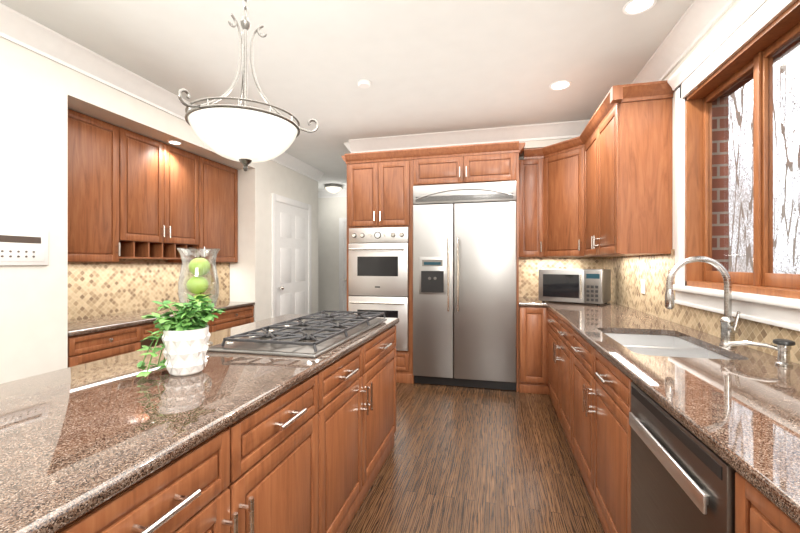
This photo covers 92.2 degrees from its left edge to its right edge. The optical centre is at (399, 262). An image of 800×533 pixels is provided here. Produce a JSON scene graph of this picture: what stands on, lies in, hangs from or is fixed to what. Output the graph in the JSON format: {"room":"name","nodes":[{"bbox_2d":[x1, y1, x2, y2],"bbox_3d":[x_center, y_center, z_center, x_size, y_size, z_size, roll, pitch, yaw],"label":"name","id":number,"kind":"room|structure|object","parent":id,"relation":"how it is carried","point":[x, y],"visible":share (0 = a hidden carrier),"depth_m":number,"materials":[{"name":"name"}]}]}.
{"room":"kitchen","nodes":[
{"label":"kitchen","id":0,"kind":"room"},
{"bbox_2d":[0,37,317,383],"bbox_3d":[-2.815,-0.075,2.042,0.750,2.820,9.100,0,0,14],"label":"wall","id":1,"kind":"structure","parent":0,"point":[40,95],"depth_m":2.56,"materials":[{"name":"paint"}]},
{"bbox_2d":[0,226,47,265],"bbox_3d":[-2.355,-0.101,2.290,0.017,0.232,0.465,0,0,14],"label":"light switch panel","id":2,"kind":"object","parent":1,"relation":"attached to","point":[23,246],"visible":1,"depth_m":2.38,"materials":[{"name":"white plastic"}]},
{"bbox_2d":[68,109,127,261],"bbox_3d":[-2.622,-0.578,3.058,0.408,1.146,0.622,0,0,14],"label":"upper cabinet","id":3,"kind":"object","parent":1,"relation":"attached to","point":[97,149],"depth_m":3.06,"materials":[{"name":"brown wood"}]},
{"bbox_2d":[68,259,211,319],"bbox_3d":[-2.649,0.160,3.824,0.010,0.750,2.120,0,0,14],"label":"backsplash","id":4,"kind":"structure","parent":1,"relation":"attached to","point":[106,288],"depth_m":3.71,"materials":[{"name":"tile"}]},
{"bbox_2d":[0,3,323,181],"bbox_3d":[-2.369,-1.413,2.062,0.105,0.145,9.055,0,0,14],"label":"crown molding","id":5,"kind":"structure","parent":1,"relation":"attached to","point":[15,27],"depth_m":2.75,"materials":[{"name":"white paint"}]},
{"bbox_2d":[128,130,195,244],"bbox_3d":[-2.454,-0.670,3.734,0.408,0.961,0.895,0,0,14],"label":"upper cabinet","id":6,"kind":"object","parent":1,"relation":"attached to","point":[132,195],"depth_m":3.64,"materials":[{"name":"brown wood"}]},
{"bbox_2d":[160,155,237,262],"bbox_3d":[-2.275,-0.578,4.449,0.408,1.146,0.703,0,0,14],"label":"upper cabinet","id":7,"kind":"object","parent":1,"relation":"attached to","point":[216,183],"depth_m":4.34,"materials":[{"name":"brown wood"}]},
{"bbox_2d":[271,193,310,317],"bbox_3d":[-1.506,0.210,5.544,0.090,2.250,1.090,0,0,14],"label":"door","id":8,"kind":"structure","parent":1,"relation":"in","point":[290,256],"depth_m":5.47,"materials":[{"name":"white wood"}]},
{"bbox_2d":[318,197,346,314],"bbox_3d":[-0.574,-0.075,7.744,7.240,2.820,0.150,0,0,14],"label":"wall","id":9,"kind":"structure","parent":0,"point":[332,211],"depth_m":7.87,"materials":[{"name":"paint"}]},
{"bbox_2d":[318,189,346,197],"bbox_3d":[-0.580,-1.413,7.614,7.190,0.145,0.105,0,0,14],"label":"crown molding","id":10,"kind":"structure","parent":9,"relation":"attached to","point":[321,193],"depth_m":7.82,"materials":[{"name":"white paint"}]},
{"bbox_2d":[339,218,346,310],"bbox_3d":[-0.744,0.210,7.660,1.030,2.250,0.091,0,0,14],"label":"hall door","id":11,"kind":"structure","parent":9,"relation":"in","point":[342,264],"depth_m":7.79,"materials":[{"name":"white wood"}]},
{"bbox_2d":[413,141,516,192],"bbox_3d":[0.753,-1.048,4.423,1.092,0.395,0.647,0,0,14],"label":"upper cabinet","id":12,"kind":"object","parent":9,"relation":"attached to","point":[489,162],"depth_m":4.10,"materials":[{"name":"brown wood"}]},
{"bbox_2d":[0,0,693,189],"bbox_3d":[-1.718,-1.515,2.618,7.800,0.060,10.750,0,0,14],"label":"ceiling","id":13,"kind":"structure","parent":0,"point":[427,66],"depth_m":2.74,"materials":[{"name":"paint"}]},
{"bbox_2d":[167,140,181,144],"bbox_3d":[-2.154,-1.149,3.680,0.119,0.009,0.119,0,0,-31],"label":"recessed light","id":14,"kind":"object","parent":13,"relation":"in","point":[173,142],"depth_m":3.68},
{"bbox_2d":[178,0,318,170],"bbox_3d":[-0.713,-0.959,1.772,0.584,1.052,0.587,0,0,14],"label":"pendant light","id":15,"kind":"object","parent":13,"relation":"hanging from","point":[244,134],"visible":1,"depth_m":1.69,"materials":[{"name":"white glass"}]},
{"bbox_2d":[324,184,342,193],"bbox_3d":[-1.273,-1.409,7.377,0.350,0.149,0.350,0,0,14],"label":"light","id":16,"kind":"object","parent":13,"relation":"attached to","point":[333,188],"visible":1,"depth_m":7.26,"materials":[{"name":"white glass"}]},
{"bbox_2d":[358,79,370,87],"bbox_3d":[-0.293,-1.470,3.165,0.110,0.029,0.110,0,0,14],"label":"smoke detector","id":17,"kind":"object","parent":13,"relation":"attached to","point":[363,83],"visible":1,"depth_m":3.14,"materials":[{"name":"white plastic"}]},
{"bbox_2d":[549,80,570,89],"bbox_3d":[1.337,-1.480,3.212,0.169,0.009,0.169,0,0,-31],"label":"recessed light","id":18,"kind":"object","parent":13,"relation":"in","point":[559,85],"depth_m":3.21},
{"bbox_2d":[622,0,656,14],"bbox_3d":[1.377,-1.480,2.213,0.169,0.009,0.169,0,0,-31],"label":"recessed light","id":19,"kind":"object","parent":13,"relation":"in","point":[632,7],"depth_m":2.22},
{"bbox_2d":[346,382,604,532],"bbox_3d":[-1.718,1.365,2.618,7.800,0.060,10.750,0,0,14],"label":"floor","id":20,"kind":"structure","parent":0,"point":[460,459],"depth_m":2.46,"materials":[{"name":"brown wood"}]},
{"bbox_2d":[68,324,143,366],"bbox_3d":[-2.520,0.922,3.001,0.633,0.826,0.560,0,0,14],"label":"base cabinet","id":21,"kind":"object","parent":20,"relation":"on","point":[89,347],"depth_m":2.89,"materials":[{"name":"brown wood"}]},
{"bbox_2d":[68,301,254,335],"bbox_3d":[-2.327,0.491,3.744,0.648,0.032,2.096,0,0,14],"label":"countertop","id":22,"kind":"structure","parent":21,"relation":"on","point":[84,325],"depth_m":3.24,"materials":[{"name":"stone"}]},
{"bbox_2d":[160,305,253,343],"bbox_3d":[-2.168,0.922,4.414,0.633,0.826,0.720,0,0,14],"label":"base cabinet","id":23,"kind":"object","parent":20,"relation":"on","point":[234,317],"depth_m":4.30,"materials":[{"name":"brown wood"}]},
{"bbox_2d":[55,325,395,532],"bbox_3d":[-0.905,0.888,1.014,0.924,0.893,3.960,0,0,14],"label":"kitchen island","id":24,"kind":"object","parent":20,"relation":"on","point":[310,454],"visible":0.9,"depth_m":1.34,"materials":[{"name":"brown wood"}]},
{"bbox_2d":[0,314,398,532],"bbox_3d":[-0.938,0.422,1.012,0.930,0.035,4.010,0,0,14],"label":"island countertop","id":25,"kind":"structure","parent":24,"relation":"on","point":[77,441],"depth_m":1.02,"materials":[{"name":"stone"}]},
{"bbox_2d":[136,294,225,376],"bbox_3d":[-0.817,0.255,1.405,0.284,0.297,0.266,0,0,14],"label":"plant","id":26,"kind":"object","parent":25,"relation":"on","point":[184,338],"visible":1,"depth_m":1.38,"materials":[{"name":"green plant"}]},
{"bbox_2d":[177,248,219,345],"bbox_3d":[-0.991,0.167,1.896,0.192,0.475,0.192,0,0,14],"label":"vase","id":27,"kind":"object","parent":25,"relation":"on","point":[214,268],"visible":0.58,"depth_m":1.88,"materials":[{"name":"clear glass"}]},
{"bbox_2d":[186,255,211,305],"bbox_3d":[-0.993,0.104,1.898,0.126,0.283,0.117,0,0,14],"label":"apples","id":28,"kind":"object","parent":27,"relation":"in","point":[196,286],"depth_m":1.87,"materials":[{"name":"food"}]},
{"bbox_2d":[207,310,386,357],"bbox_3d":[-0.494,0.375,2.246,0.555,0.058,1.120,0,0,14],"label":"cooktop","id":29,"kind":"object","parent":25,"relation":"in","point":[314,335],"visible":1,"depth_m":1.92,"materials":[{"name":"silver metal"}]},
{"bbox_2d":[345,149,413,383],"bbox_3d":[-0.160,0.045,4.651,0.790,2.580,0.647,0,0,14],"label":"tall cabinet","id":30,"kind":"object","parent":20,"relation":"on","point":[380,184],"depth_m":4.31,"materials":[{"name":"brown wood"}]},
{"bbox_2d":[348,227,407,350],"bbox_3d":[-0.256,0.289,4.306,0.696,1.372,0.104,0,0,14],"label":"wall oven","id":31,"kind":"object","parent":30,"relation":"in","point":[377,269],"visible":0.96,"depth_m":4.31,"materials":[{"name":"silver metal"}]},
{"bbox_2d":[413,181,515,390],"bbox_3d":[0.739,0.243,4.364,1.084,2.172,0.750,0,0,14],"label":"refrigerator","id":32,"kind":"object","parent":20,"relation":"on","point":[464,284],"visible":1,"depth_m":4.06,"materials":[{"name":"silver metal"}]},
{"bbox_2d":[519,306,542,393],"bbox_3d":[1.440,0.888,4.215,0.291,0.892,0.700,0,0,14],"label":"base cabinet","id":33,"kind":"object","parent":20,"relation":"on","point":[530,317],"depth_m":3.93,"materials":[{"name":"brown wood"}]},
{"bbox_2d":[543,307,558,417],"bbox_3d":[1.697,0.888,3.425,0.721,0.892,0.832,0,0,14],"label":"base cabinet","id":34,"kind":"object","parent":20,"relation":"on","point":[550,320],"depth_m":3.62,"materials":[{"name":"brown wood"}]},
{"bbox_2d":[559,318,642,469],"bbox_3d":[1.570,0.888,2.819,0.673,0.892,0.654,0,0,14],"label":"base cabinet","id":35,"kind":"object","parent":20,"relation":"on","point":[582,383],"depth_m":2.07,"materials":[{"name":"brown wood"}]},
{"bbox_2d":[519,297,799,525],"bbox_3d":[1.136,0.422,1.643,0.946,0.035,5.838,0,0,14],"label":"countertop","id":36,"kind":"structure","parent":35,"relation":"on","point":[739,412],"depth_m":1.23,"materials":[{"name":"stone"}]},
{"bbox_2d":[539,269,610,304],"bbox_3d":[1.791,0.234,3.966,0.600,0.340,0.457,0,0,39],"label":"microwave","id":37,"kind":"object","parent":36,"relation":"on","point":[590,286],"visible":1,"depth_m":3.80,"materials":[{"name":"silver metal"}]},
{"bbox_2d":[605,333,731,359],"bbox_3d":[1.352,0.544,2.013,0.444,0.206,0.764,0,0,14],"label":"sink","id":38,"kind":"object","parent":36,"relation":"in","point":[660,345],"visible":0.06,"depth_m":2.11,"materials":[{"name":"white ceramic"}]},
{"bbox_2d":[665,256,740,346],"bbox_3d":[1.483,0.184,1.891,0.303,0.440,0.109,0,0,14],"label":"faucet","id":39,"kind":"object","parent":36,"relation":"on","point":[729,325],"visible":0.96,"depth_m":1.88,"materials":[{"name":"silver metal"}]},
{"bbox_2d":[724,339,795,366],"bbox_3d":[1.471,0.353,1.577,0.184,0.102,0.148,0,0,14],"label":"soap dispenser","id":40,"kind":"object","parent":36,"relation":"on","point":[783,347],"visible":1,"depth_m":1.52,"materials":[{"name":"silver metal"}]},
{"bbox_2d":[629,382,736,532],"bbox_3d":[1.116,0.890,1.082,0.693,0.889,0.636,0,0,14],"label":"dishwasher","id":41,"kind":"object","parent":20,"relation":"on","point":[682,478],"visible":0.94,"depth_m":1.11,"materials":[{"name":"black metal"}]},
{"bbox_2d":[735,472,799,532],"bbox_3d":[0.984,0.888,0.469,0.673,0.892,0.610,0,0,14],"label":"base cabinet","id":42,"kind":"object","parent":20,"relation":"on","point":[754,512],"depth_m":0.77,"materials":[{"name":"brown wood"}]},
{"bbox_2d":[663,0,799,298],"bbox_3d":[1.778,-0.075,1.747,0.225,2.820,10.750,0,0,14],"label":"wall","id":43,"kind":"structure","parent":0,"point":[722,178],"depth_m":2.42,"materials":[{"name":"paint"}]},
{"bbox_2d":[344,120,589,152],"bbox_3d":[0.702,-1.413,4.357,2.905,0.145,0.105,0,0,14],"label":"crown molding","id":44,"kind":"structure","parent":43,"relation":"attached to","point":[569,129],"depth_m":4.32,"materials":[{"name":"white paint"}]},
{"bbox_2d":[519,148,538,257],"bbox_3d":[1.491,-0.655,4.371,0.314,1.180,0.374,0,0,14],"label":"upper cabinet","id":45,"kind":"object","parent":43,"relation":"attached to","point":[528,167],"depth_m":4.23,"materials":[{"name":"brown wood"}]},
{"bbox_2d":[519,257,599,296],"bbox_3d":[1.829,0.160,4.486,0.920,0.510,0.010,0,0,14],"label":"backsplash","id":46,"kind":"structure","parent":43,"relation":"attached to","point":[529,268],"depth_m":4.53,"materials":[{"name":"tile"}]},
{"bbox_2d":[539,136,617,256],"bbox_3d":[1.864,-0.655,4.094,0.740,1.180,0.730,0,0,14],"label":"upper cabinet","id":47,"kind":"object","parent":43,"relation":"attached to","point":[558,162],"depth_m":4.02,"materials":[{"name":"brown wood"}]},
{"bbox_2d":[519,138,571,156],"bbox_3d":[0.862,-1.375,4.552,2.910,0.220,0.350,0,0,14],"label":"wall","id":48,"kind":"structure","parent":47,"relation":"attached to","point":[537,144],"depth_m":4.21,"materials":[{"name":"paint"}]},
{"bbox_2d":[579,112,598,255],"bbox_3d":[1.895,-0.655,3.485,0.384,1.180,0.630,0,0,14],"label":"upper cabinet","id":49,"kind":"object","parent":43,"relation":"attached to","point":[589,138],"depth_m":3.57,"materials":[{"name":"brown wood"}]},
{"bbox_2d":[599,80,673,255],"bbox_3d":[1.794,-0.655,3.003,0.348,1.180,0.595,0,0,14],"label":"upper cabinet","id":50,"kind":"object","parent":43,"relation":"attached to","point":[600,185],"depth_m":2.72,"materials":[{"name":"brown wood"}]},
{"bbox_2d":[631,0,735,83],"bbox_3d":[1.268,-1.413,0.380,0.105,0.145,7.550,0,0,14],"label":"crown molding","id":51,"kind":"structure","parent":43,"relation":"attached to","point":[696,22],"depth_m":2.40,"materials":[{"name":"white paint"}]},
{"bbox_2d":[600,249,799,363],"bbox_3d":[1.367,0.160,0.587,0.010,0.510,7.800,0,0,14],"label":"backsplash","id":52,"kind":"structure","parent":43,"relation":"attached to","point":[627,272],"depth_m":2.81,"materials":[{"name":"tile"}]},
{"bbox_2d":[641,279,644,293],"bbox_3d":[2.000,0.195,3.170,0.009,0.116,0.080,0,0,14],"label":"outlet","id":53,"kind":"object","parent":52,"relation":"attached to","point":[642,286],"visible":1,"depth_m":3.16,"materials":[{"name":"white plastic"}]},
{"bbox_2d":[667,0,799,330],"bbox_3d":[1.567,-0.485,1.238,0.187,1.510,2.820,0,0,14],"label":"window","id":54,"kind":"structure","parent":43,"relation":"in","point":[741,26],"depth_m":2.00,"materials":[{"name":"brown wood"}]},
{"label":"outside","id":55,"kind":"structure","parent":0,"visible":0},
{"bbox_2d":[729,46,799,273],"bbox_3d":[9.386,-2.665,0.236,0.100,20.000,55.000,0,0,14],"label":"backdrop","id":56,"kind":"structure","parent":55,"point":[744,108],"depth_m":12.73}
]}

